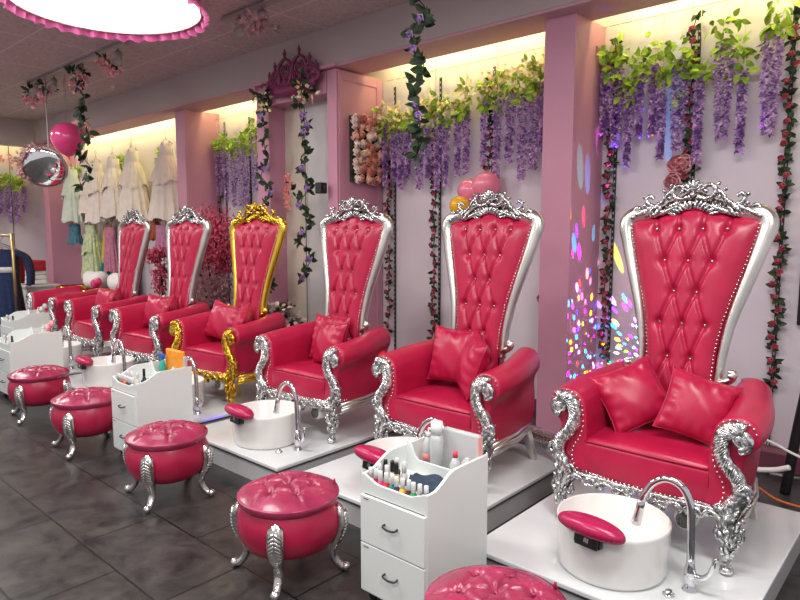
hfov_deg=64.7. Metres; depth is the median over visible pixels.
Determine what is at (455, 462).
bottle
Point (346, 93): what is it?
portal
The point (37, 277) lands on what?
folded towel
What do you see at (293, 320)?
flower arrangement
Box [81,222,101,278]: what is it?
costume
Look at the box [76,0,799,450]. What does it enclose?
wall
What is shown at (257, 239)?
chair
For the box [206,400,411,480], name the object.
platform
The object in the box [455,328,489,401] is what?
throw cushion
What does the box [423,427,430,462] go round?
pump bottle
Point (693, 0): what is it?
trim
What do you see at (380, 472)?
nail polish
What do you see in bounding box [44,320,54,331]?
cloth
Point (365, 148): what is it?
panel
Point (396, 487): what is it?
nail polish
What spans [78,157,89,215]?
dress
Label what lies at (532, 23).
trim
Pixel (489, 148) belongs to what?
vine
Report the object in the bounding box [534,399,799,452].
baseboard
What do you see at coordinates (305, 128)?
vine
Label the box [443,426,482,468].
pack
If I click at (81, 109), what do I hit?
vine
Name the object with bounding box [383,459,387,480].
nail polish
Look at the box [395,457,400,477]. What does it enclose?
nail polish
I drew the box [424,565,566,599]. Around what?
stool
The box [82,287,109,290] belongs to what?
armchair
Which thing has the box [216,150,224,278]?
vine
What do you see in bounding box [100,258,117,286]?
costume
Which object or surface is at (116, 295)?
throw cushion
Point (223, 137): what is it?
wisteria
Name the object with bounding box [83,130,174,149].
hanging wire
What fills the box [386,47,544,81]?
hanging wire
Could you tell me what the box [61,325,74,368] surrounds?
tap
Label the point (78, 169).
wisteria
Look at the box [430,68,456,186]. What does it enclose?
wisteria
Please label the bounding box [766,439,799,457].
cable
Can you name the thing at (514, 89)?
wisteria
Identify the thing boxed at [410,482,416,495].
nail polish
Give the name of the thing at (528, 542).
platform
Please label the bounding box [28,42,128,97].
track light
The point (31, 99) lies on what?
flower spray
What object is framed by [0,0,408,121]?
ceiling
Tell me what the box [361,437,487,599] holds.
trolley
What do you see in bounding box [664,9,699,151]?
wisteria
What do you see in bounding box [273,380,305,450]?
tap
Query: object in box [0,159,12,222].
wisteria
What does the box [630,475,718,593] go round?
tap
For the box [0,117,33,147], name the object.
trim
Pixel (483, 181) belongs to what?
balloon
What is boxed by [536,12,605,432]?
pillar
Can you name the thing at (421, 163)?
wisteria
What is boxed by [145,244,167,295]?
blossom tree
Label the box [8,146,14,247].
trim
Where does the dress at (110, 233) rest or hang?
hanging from the rail
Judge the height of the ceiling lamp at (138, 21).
0.238 m
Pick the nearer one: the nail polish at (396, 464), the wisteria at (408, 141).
the nail polish at (396, 464)
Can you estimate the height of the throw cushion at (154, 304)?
0.352 m
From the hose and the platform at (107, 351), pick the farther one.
the platform at (107, 351)
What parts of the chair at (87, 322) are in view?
leg, arm, seat, leg, rail, arm, backrest, frame, panel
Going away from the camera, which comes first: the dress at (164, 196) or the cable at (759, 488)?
the cable at (759, 488)
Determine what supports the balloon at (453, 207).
attached to the balloon at (465, 189)
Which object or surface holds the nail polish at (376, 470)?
on the trolley at (408, 542)
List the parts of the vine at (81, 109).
stem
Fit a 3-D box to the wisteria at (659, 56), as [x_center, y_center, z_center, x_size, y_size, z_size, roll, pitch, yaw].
[1.912,-1.668,4.713,0.251,0.883,0.213,5,8,42]
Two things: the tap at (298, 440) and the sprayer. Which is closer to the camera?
the tap at (298, 440)
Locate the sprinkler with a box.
[272,25,279,32]
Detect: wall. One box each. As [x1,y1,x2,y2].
[0,145,47,281]
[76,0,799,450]
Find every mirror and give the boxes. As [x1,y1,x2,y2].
[11,76,67,187]
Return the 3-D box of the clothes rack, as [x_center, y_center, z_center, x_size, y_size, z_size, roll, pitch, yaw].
[-6.034,-0.199,9.502,1.579,1.598,0.510,5,8,42]
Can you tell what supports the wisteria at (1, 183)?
attached to the wall at (29, 234)
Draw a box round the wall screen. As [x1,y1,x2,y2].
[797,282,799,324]
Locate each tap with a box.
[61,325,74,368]
[68,356,74,368]
[111,339,125,371]
[187,356,201,414]
[194,397,200,414]
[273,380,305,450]
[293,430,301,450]
[415,417,445,439]
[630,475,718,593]
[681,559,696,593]
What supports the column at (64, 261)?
attached to the wall at (756, 171)
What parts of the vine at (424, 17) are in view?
stem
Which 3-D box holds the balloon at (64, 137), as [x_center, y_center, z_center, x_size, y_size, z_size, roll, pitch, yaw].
[-4.221,-2.027,8.038,0.412,0.449,0.412,5,8,42]
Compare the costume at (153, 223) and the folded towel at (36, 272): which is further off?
the folded towel at (36, 272)
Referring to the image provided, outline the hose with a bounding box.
[769,473,799,480]
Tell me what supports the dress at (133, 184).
hanging from the rail
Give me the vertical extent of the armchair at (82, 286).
0.810 m
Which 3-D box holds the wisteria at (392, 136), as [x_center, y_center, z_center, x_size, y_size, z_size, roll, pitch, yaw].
[-0.107,-1.733,6.504,0.292,1.037,0.211,5,8,42]
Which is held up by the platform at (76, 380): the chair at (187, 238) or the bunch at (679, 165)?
the chair at (187, 238)
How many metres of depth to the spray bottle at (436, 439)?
2.83 m
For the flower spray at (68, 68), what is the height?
0.348 m
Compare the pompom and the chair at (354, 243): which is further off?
the pompom
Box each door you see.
[284,105,306,322]
[305,100,327,321]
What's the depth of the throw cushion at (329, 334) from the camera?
4.68 m
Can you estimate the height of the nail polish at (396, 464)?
0.096 m
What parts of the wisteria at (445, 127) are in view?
stem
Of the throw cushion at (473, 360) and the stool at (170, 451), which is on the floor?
the stool at (170, 451)
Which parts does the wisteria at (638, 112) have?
stem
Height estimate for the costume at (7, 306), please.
1.318 m
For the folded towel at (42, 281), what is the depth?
10.93 m
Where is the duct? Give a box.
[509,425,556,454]
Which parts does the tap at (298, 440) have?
spout, lever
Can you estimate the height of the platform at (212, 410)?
0.160 m
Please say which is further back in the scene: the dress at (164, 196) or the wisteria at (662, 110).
the dress at (164, 196)
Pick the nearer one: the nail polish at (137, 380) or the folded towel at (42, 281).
the nail polish at (137, 380)
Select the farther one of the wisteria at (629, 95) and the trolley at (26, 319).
the trolley at (26, 319)
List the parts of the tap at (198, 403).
spout, lever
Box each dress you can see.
[61,158,84,222]
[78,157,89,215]
[84,150,112,223]
[100,146,121,218]
[116,139,152,221]
[147,130,178,220]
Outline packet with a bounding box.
[166,348,187,369]
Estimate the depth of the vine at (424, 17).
4.06 m
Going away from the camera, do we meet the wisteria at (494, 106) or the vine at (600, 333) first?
the vine at (600, 333)
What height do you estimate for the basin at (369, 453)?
0.297 m
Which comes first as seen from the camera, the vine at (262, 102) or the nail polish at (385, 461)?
the nail polish at (385, 461)
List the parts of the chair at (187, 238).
leg, arm, seat, leg, arm, backrest, frame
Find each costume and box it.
[0,235,31,324]
[0,245,24,283]
[1,237,34,310]
[67,221,82,244]
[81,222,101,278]
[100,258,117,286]
[101,222,114,262]
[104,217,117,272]
[150,218,158,240]
[155,219,166,257]
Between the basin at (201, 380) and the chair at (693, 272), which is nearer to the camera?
the chair at (693, 272)
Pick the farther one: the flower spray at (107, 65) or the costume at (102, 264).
the costume at (102, 264)
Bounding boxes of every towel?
[21,279,46,284]
[25,270,45,274]
[25,275,46,279]
[405,473,442,493]
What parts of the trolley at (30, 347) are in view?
drawer, panel, drawer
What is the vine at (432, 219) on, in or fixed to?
attached to the wall at (756, 171)
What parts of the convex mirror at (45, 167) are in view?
flower trim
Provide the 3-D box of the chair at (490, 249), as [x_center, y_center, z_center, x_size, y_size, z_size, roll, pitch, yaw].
[0.396,0.167,3.976,0.973,1.739,0.789,5,8,42]
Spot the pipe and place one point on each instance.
(784, 468)
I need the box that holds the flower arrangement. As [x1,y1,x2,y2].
[266,298,306,326]
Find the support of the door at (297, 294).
attached to the portal
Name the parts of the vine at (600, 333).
stem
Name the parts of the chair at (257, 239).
arm, seat, leg, rail, arm, backrest, frame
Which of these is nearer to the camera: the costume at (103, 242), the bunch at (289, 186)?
the bunch at (289, 186)
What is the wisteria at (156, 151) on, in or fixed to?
hanging from the hanging wire at (174, 130)
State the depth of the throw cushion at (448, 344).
4.04 m
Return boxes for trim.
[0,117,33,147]
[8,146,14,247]
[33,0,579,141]
[35,0,678,146]
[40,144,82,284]
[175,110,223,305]
[434,0,693,309]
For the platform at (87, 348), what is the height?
0.160 m
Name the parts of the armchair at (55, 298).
leg, arm, arm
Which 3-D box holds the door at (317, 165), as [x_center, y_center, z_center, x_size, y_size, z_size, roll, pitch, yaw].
[-0.776,-0.719,6.865,0.605,3.200,0.110,5,8,42]
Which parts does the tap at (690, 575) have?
spout, lever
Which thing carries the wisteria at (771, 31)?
hanging from the hanging wire at (723, 0)
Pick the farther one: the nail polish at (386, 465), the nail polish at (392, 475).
the nail polish at (386, 465)
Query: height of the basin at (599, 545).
0.297 m
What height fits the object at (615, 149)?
3.008 m
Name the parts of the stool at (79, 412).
leg, leg, lid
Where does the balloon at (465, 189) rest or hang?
attached to the balloon at (483, 181)
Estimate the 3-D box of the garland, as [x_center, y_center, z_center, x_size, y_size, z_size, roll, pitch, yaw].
[-7.549,-2.505,11.259,0.070,0.365,1.732,5,8,42]
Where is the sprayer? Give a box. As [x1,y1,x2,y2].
[158,353,165,371]
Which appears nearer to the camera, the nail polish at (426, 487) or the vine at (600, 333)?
the nail polish at (426, 487)
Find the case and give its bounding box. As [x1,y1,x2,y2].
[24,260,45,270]
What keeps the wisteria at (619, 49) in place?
hanging from the hanging wire at (723, 0)
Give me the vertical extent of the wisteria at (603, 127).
0.842 m
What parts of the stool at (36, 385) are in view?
leg, leg, lid, leg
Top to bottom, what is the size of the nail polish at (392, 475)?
0.083 m
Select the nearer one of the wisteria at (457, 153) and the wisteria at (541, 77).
the wisteria at (541, 77)
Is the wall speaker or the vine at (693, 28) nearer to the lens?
the vine at (693, 28)
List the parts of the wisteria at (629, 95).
stem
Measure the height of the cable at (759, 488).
0.134 m
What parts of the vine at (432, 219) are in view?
stem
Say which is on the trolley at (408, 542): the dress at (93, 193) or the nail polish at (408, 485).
the nail polish at (408, 485)
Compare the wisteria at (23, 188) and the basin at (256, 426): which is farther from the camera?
the wisteria at (23, 188)
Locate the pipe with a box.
[757,465,790,472]
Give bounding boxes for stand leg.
[779,394,799,494]
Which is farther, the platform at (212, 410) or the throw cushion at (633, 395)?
the platform at (212, 410)
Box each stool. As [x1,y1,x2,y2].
[7,364,71,424]
[49,387,113,459]
[122,419,214,513]
[230,471,350,599]
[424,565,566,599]
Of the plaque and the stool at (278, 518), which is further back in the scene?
the plaque
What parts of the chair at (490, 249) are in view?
leg, arm, seat, panel, leg, backrest, frame, arm, rail, leg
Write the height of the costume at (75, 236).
0.598 m
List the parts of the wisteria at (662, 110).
stem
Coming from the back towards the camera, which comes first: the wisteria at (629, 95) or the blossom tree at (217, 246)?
the blossom tree at (217, 246)
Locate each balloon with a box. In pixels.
[50,123,84,158]
[449,196,469,211]
[457,179,479,202]
[472,172,500,201]
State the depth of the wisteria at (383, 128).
6.57 m
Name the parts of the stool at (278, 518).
leg, leg, lid, leg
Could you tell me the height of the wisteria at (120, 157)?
0.886 m
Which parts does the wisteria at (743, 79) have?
stem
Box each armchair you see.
[25,285,105,343]
[55,284,88,336]
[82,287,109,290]
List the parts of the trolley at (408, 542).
handle, handle, drawer, drawer, panel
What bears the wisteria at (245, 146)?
hanging from the hanging wire
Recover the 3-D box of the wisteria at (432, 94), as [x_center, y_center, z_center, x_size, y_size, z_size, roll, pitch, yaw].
[0.349,-1.631,6.090,0.327,1.148,0.215,5,8,42]
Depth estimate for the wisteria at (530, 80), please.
5.40 m
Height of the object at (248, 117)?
3.008 m
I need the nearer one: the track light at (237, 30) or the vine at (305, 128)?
the track light at (237, 30)
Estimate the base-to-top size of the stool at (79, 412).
0.443 m
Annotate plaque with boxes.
[266,45,320,96]
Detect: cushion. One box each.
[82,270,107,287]
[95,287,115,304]
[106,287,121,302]
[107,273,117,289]
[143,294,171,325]
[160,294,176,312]
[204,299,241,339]
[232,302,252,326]
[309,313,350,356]
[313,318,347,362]
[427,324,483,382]
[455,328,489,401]
[591,354,666,432]
[652,365,743,445]
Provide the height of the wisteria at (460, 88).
1.017 m
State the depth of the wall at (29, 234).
11.99 m
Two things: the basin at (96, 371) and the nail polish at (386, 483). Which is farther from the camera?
the basin at (96, 371)
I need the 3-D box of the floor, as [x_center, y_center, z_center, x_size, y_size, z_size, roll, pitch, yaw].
[-3.553,1.191,4.543,15.750,0.100,8.500,5,8,42]
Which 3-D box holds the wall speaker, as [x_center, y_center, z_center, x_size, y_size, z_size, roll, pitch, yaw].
[-0.788,-1.127,6.366,0.110,0.110,0.090,5,8,42]
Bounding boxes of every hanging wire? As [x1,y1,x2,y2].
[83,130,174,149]
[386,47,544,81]
[603,0,727,27]
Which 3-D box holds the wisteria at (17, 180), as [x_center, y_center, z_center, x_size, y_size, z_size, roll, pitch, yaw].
[-7.084,-1.978,11.648,0.274,1.136,0.202,5,8,42]
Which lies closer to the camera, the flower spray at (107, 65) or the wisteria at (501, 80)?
the wisteria at (501, 80)
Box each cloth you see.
[39,303,46,312]
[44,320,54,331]
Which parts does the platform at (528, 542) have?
drain knob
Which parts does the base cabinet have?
door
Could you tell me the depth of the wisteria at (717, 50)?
4.41 m
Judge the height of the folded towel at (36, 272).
0.075 m
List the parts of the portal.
cornice, panel moulding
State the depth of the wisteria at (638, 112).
4.80 m
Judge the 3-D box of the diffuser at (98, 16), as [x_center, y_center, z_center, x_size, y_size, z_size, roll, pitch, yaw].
[-2.363,-2.384,5.111,1.416,0.008,1.416,5,8,42]
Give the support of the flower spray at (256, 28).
attached to the track light at (237, 30)
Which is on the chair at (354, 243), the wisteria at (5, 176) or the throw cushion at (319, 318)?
the throw cushion at (319, 318)
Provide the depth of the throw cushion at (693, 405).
2.98 m
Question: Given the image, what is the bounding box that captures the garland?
[0,154,20,169]
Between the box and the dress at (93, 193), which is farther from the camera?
the dress at (93, 193)
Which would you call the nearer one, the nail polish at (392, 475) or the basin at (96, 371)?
the nail polish at (392, 475)
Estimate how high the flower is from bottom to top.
0.278 m
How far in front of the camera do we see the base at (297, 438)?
4.23 m
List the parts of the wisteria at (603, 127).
stem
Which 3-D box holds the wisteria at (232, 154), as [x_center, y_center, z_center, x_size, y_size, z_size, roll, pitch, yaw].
[-2.235,-1.824,8.443,0.293,1.171,0.177,5,8,42]
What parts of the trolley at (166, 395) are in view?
panel, drawer, drawer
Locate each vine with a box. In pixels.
[71,64,99,191]
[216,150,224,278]
[249,83,277,293]
[290,67,319,284]
[383,160,394,332]
[400,0,435,165]
[426,128,439,339]
[482,77,496,172]
[597,37,622,358]
[681,10,705,183]
[762,6,799,388]
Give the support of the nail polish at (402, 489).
on the trolley at (408, 542)
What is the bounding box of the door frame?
[304,105,307,321]
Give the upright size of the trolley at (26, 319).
0.660 m
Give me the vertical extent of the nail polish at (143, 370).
0.116 m
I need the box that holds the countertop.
[21,282,59,287]
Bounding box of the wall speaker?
[315,182,326,193]
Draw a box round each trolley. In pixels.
[0,309,50,336]
[0,327,63,395]
[111,360,192,453]
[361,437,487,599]
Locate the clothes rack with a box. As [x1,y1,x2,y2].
[0,233,17,311]
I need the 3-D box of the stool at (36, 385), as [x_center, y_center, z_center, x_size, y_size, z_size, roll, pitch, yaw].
[-3.177,0.806,5.580,0.492,0.443,0.492,-4,7,-31]
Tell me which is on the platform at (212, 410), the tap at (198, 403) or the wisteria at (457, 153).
the tap at (198, 403)
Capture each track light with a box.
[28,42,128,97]
[221,0,283,36]
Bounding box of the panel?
[349,113,389,185]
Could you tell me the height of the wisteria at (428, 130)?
1.026 m
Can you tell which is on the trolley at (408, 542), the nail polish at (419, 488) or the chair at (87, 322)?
the nail polish at (419, 488)
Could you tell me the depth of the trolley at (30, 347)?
6.11 m
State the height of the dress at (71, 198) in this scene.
1.178 m
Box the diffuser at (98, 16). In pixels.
[13,0,199,32]
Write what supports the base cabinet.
on the floor
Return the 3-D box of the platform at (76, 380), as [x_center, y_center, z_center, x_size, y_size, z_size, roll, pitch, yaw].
[-2.591,0.847,6.529,1.130,0.160,1.450,5,8,42]
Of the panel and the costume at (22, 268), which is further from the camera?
the costume at (22, 268)
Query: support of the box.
on the floor
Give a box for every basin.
[62,341,81,366]
[74,355,134,387]
[192,374,204,409]
[224,400,300,449]
[353,437,415,484]
[557,493,671,590]
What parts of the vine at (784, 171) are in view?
stem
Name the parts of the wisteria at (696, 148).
stem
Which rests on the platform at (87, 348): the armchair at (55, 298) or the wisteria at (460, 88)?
the armchair at (55, 298)
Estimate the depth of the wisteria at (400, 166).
6.43 m
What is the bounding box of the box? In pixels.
[758,445,799,474]
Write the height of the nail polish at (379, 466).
0.096 m
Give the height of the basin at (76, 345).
0.297 m
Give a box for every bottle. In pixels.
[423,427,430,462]
[430,420,443,466]
[449,451,460,469]
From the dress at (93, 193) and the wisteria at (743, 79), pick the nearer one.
the wisteria at (743, 79)
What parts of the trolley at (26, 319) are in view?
panel, drawer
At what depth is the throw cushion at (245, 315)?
5.50 m
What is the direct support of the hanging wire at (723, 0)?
attached to the wall at (756, 171)
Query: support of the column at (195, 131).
attached to the wall at (756, 171)
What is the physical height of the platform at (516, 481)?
0.160 m
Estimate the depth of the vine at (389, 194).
6.74 m
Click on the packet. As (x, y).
(175, 358)
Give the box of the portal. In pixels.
[250,62,382,331]
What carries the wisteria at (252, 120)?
hanging from the hanging wire
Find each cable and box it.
[758,486,799,507]
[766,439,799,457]
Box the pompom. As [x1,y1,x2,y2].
[90,278,101,287]
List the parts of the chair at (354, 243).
leg, arm, seat, leg, backrest, frame, rail, arm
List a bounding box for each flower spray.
[20,81,39,108]
[35,78,58,103]
[64,64,91,93]
[94,51,124,78]
[236,6,274,37]
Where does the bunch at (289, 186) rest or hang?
attached to the vine at (305, 128)
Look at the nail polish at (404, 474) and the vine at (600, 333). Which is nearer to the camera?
the nail polish at (404, 474)
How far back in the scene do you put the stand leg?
3.89 m
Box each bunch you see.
[282,172,298,212]
[663,154,700,189]
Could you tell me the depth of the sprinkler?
6.17 m
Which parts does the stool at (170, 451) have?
leg, leg, lid, leg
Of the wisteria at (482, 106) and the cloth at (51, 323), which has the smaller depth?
the wisteria at (482, 106)
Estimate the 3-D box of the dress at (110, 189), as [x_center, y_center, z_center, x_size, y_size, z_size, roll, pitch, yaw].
[-4.747,-1.951,10.477,0.401,1.198,0.718,-6,8,-43]
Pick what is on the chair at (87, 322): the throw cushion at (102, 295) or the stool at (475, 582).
the throw cushion at (102, 295)
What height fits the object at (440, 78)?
3.008 m
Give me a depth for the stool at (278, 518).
2.87 m
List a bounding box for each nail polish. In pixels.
[135,372,139,383]
[142,369,145,379]
[368,467,373,478]
[373,468,378,482]
[377,463,381,469]
[377,470,383,485]
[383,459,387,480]
[383,464,389,482]
[383,472,389,487]
[389,460,394,476]
[389,473,394,488]
[393,476,399,491]
[394,462,399,483]
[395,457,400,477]
[399,477,405,493]
[401,461,407,479]
[405,479,410,495]
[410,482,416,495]
[416,483,421,495]
[424,485,428,494]
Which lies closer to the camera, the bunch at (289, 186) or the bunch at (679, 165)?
the bunch at (679, 165)
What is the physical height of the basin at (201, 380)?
0.297 m
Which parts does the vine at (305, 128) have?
stem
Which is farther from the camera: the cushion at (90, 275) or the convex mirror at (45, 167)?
the cushion at (90, 275)
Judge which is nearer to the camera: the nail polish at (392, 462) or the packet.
the nail polish at (392, 462)
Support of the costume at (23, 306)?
hanging from the clothes rack
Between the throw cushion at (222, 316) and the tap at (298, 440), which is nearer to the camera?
the tap at (298, 440)
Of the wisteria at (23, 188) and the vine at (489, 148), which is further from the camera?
the wisteria at (23, 188)
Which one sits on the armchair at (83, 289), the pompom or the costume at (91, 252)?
the pompom
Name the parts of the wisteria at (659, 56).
stem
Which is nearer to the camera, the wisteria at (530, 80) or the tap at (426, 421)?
the tap at (426, 421)
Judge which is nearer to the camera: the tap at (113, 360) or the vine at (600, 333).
the vine at (600, 333)
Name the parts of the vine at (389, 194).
stem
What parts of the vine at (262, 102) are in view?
stem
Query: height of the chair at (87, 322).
1.739 m
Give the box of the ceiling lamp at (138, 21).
[0,0,209,42]
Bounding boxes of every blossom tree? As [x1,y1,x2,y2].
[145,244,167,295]
[192,201,234,310]
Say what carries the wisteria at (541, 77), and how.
hanging from the hanging wire at (541, 47)
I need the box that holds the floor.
[0,332,799,599]
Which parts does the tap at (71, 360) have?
spout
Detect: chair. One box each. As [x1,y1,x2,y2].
[63,208,151,356]
[109,206,210,362]
[169,202,286,403]
[253,197,392,442]
[371,189,544,473]
[548,178,779,575]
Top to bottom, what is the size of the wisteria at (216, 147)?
1.010 m
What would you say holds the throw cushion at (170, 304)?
on the chair at (187, 238)
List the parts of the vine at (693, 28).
stem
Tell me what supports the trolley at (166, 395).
on the floor
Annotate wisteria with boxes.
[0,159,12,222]
[0,175,4,213]
[8,162,20,222]
[18,171,27,212]
[71,163,81,180]
[117,142,124,170]
[154,133,162,163]
[210,123,224,196]
[216,120,234,201]
[224,118,238,206]
[233,117,248,206]
[236,116,251,205]
[243,114,258,190]
[372,81,393,186]
[379,79,401,182]
[387,79,405,190]
[396,79,413,180]
[407,93,431,189]
[418,73,437,178]
[423,69,449,190]
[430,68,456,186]
[441,65,471,176]
[451,63,473,174]
[468,59,493,166]
[477,56,508,178]
[489,54,526,163]
[507,51,531,180]
[514,47,543,169]
[526,48,544,153]
[596,24,629,147]
[596,26,622,135]
[610,21,640,167]
[623,18,651,138]
[640,15,673,137]
[648,13,687,160]
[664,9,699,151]
[678,5,717,165]
[704,0,751,142]
[720,0,768,154]
[757,0,799,137]
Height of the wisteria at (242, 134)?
1.170 m
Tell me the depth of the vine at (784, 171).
4.28 m
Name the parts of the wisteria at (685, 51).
stem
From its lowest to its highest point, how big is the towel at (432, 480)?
0.057 m
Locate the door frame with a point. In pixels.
(304, 105)
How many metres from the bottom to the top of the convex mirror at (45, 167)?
1.398 m
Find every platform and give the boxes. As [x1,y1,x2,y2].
[64,337,103,350]
[65,348,164,375]
[69,373,213,389]
[193,375,293,424]
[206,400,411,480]
[305,431,557,531]
[486,477,799,599]
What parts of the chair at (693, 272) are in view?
leg, arm, seat, backrest, panel, frame, leg, arm, rail, leg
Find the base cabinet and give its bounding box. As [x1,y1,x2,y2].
[21,282,59,309]
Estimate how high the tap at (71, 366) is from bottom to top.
0.140 m
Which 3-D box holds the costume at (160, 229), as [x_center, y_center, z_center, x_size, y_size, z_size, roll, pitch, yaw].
[-3.542,-0.982,9.456,0.445,0.708,0.241,5,8,42]
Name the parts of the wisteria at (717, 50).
stem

